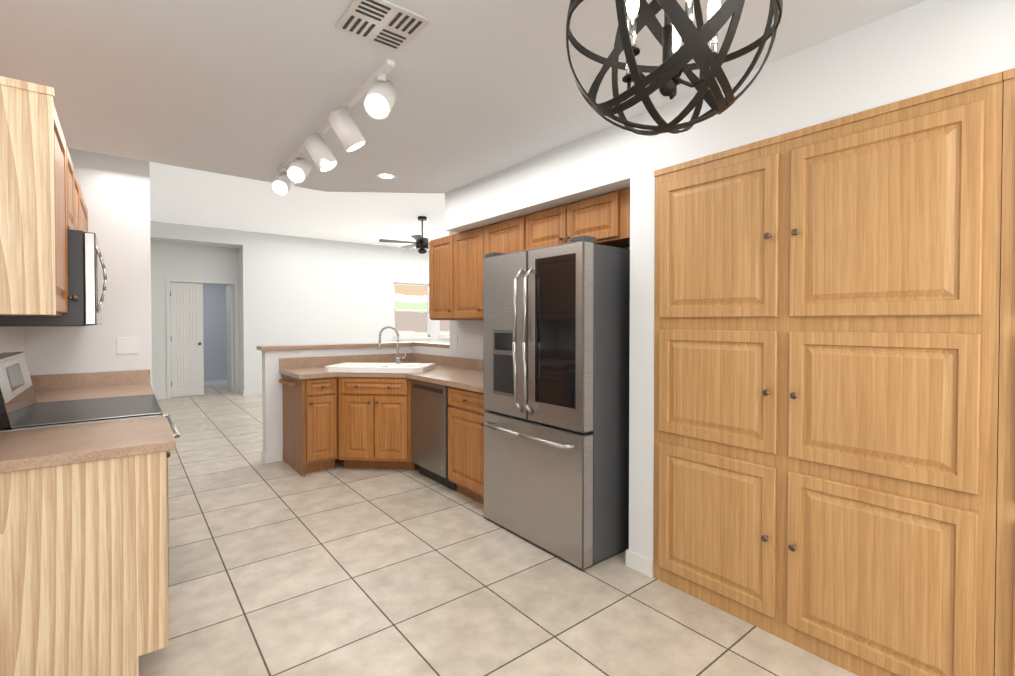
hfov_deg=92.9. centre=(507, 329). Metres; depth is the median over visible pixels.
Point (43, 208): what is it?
upper cabinet
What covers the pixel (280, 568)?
floor
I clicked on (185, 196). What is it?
ceiling
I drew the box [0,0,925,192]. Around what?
ceiling
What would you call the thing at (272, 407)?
wall
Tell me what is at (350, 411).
base cabinet
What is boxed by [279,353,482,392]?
countertop
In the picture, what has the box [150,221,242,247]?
soffit
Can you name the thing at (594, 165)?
wall
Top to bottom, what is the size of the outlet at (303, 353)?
0.068 m
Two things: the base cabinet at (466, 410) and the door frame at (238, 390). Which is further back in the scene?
the door frame at (238, 390)
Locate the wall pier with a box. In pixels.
[629,112,654,560]
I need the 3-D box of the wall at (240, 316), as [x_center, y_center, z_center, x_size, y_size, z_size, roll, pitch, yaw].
[-4.986,-0.300,9.096,0.120,3.000,0.500,-1,1,-39]
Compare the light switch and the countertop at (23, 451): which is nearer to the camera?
the countertop at (23, 451)
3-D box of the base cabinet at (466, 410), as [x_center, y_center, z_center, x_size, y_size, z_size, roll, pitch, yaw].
[-0.051,0.856,3.737,0.638,0.850,0.556,-1,1,-39]
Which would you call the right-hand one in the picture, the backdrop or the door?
the backdrop
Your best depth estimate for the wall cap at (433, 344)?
5.21 m
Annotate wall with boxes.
[0,326,23,352]
[24,148,151,385]
[150,241,237,398]
[181,282,233,380]
[238,246,242,389]
[242,231,449,390]
[262,346,412,453]
[413,231,629,359]
[445,119,629,232]
[655,0,1014,170]
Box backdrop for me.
[395,285,449,335]
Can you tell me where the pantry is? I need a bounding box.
[653,68,1014,675]
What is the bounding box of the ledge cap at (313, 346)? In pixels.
[257,342,413,350]
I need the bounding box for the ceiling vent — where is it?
[335,0,429,51]
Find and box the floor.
[138,384,857,675]
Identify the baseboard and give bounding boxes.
[243,390,261,395]
[626,549,646,567]
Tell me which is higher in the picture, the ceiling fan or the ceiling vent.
the ceiling vent
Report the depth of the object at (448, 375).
4.28 m
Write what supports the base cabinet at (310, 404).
on the floor
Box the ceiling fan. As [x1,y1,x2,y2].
[379,216,428,253]
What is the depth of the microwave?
2.11 m
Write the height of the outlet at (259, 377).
0.120 m
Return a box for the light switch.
[117,337,137,353]
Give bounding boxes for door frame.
[166,278,235,398]
[235,281,242,394]
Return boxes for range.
[0,352,180,585]
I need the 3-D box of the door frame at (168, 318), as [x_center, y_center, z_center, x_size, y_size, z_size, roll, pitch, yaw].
[-5.547,0.144,8.812,1.120,2.120,0.015,-1,1,-39]
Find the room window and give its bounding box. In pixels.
[392,282,449,339]
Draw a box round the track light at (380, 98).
[271,59,396,195]
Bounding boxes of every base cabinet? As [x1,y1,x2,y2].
[0,453,169,675]
[279,370,338,476]
[323,366,414,469]
[371,366,442,469]
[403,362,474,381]
[443,378,487,504]
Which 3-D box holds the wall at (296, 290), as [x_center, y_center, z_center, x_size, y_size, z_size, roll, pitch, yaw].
[-1.266,-0.339,11.664,9.140,3.000,0.120,-1,1,-39]
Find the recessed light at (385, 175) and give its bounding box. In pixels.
[376,172,396,178]
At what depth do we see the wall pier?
2.57 m
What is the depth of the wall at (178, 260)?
8.48 m
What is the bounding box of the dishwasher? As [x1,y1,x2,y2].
[411,379,456,490]
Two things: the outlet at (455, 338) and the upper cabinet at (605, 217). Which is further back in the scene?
the outlet at (455, 338)
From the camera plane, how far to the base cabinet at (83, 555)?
1.69 m
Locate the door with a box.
[170,282,233,396]
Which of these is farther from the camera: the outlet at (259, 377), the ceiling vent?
the outlet at (259, 377)
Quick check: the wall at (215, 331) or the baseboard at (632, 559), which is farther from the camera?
the wall at (215, 331)
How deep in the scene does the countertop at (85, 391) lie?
3.07 m
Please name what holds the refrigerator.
on the floor
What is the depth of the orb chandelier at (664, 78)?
1.16 m
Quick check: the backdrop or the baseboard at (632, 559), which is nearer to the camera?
the baseboard at (632, 559)
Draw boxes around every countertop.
[0,417,175,476]
[33,381,155,402]
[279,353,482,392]
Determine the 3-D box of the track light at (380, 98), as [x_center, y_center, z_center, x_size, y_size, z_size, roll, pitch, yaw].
[-1.064,-1.029,2.754,0.189,0.232,1.850,-1,1,-39]
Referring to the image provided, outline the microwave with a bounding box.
[0,229,106,325]
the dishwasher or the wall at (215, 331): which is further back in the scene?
the wall at (215, 331)
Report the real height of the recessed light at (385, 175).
0.008 m
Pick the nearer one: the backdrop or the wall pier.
the wall pier
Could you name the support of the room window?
in the wall at (296, 290)
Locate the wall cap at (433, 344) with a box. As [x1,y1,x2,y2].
[414,341,449,348]
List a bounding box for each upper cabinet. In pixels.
[0,76,75,315]
[72,163,79,229]
[76,201,87,300]
[80,188,83,231]
[429,236,448,319]
[449,215,524,319]
[525,187,629,250]
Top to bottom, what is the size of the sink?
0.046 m
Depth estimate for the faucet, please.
4.69 m
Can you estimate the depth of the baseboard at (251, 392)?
8.87 m
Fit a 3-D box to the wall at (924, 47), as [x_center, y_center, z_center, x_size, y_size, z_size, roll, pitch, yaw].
[2.068,-0.964,1.213,0.440,0.317,3.635,-1,1,-39]
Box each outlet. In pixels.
[257,375,261,381]
[300,350,311,356]
[453,336,457,347]
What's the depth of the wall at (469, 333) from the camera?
4.72 m
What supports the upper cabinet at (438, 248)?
attached to the wall at (469, 333)
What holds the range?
on the floor
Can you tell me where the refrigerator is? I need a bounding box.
[483,235,629,569]
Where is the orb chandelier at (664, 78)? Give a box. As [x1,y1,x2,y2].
[566,0,782,135]
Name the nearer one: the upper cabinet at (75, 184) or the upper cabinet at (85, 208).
the upper cabinet at (75, 184)
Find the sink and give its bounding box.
[325,362,435,372]
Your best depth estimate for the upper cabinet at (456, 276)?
4.01 m
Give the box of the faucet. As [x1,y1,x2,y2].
[378,326,406,363]
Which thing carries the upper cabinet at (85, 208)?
attached to the wall at (11, 338)
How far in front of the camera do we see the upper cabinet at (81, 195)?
2.87 m
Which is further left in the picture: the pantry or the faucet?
the faucet
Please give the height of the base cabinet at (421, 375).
0.850 m
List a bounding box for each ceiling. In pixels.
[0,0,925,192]
[150,162,448,249]
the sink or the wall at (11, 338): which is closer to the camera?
the wall at (11, 338)
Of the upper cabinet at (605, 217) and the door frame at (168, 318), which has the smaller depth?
the upper cabinet at (605, 217)
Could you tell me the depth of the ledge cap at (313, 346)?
4.96 m
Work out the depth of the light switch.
3.47 m

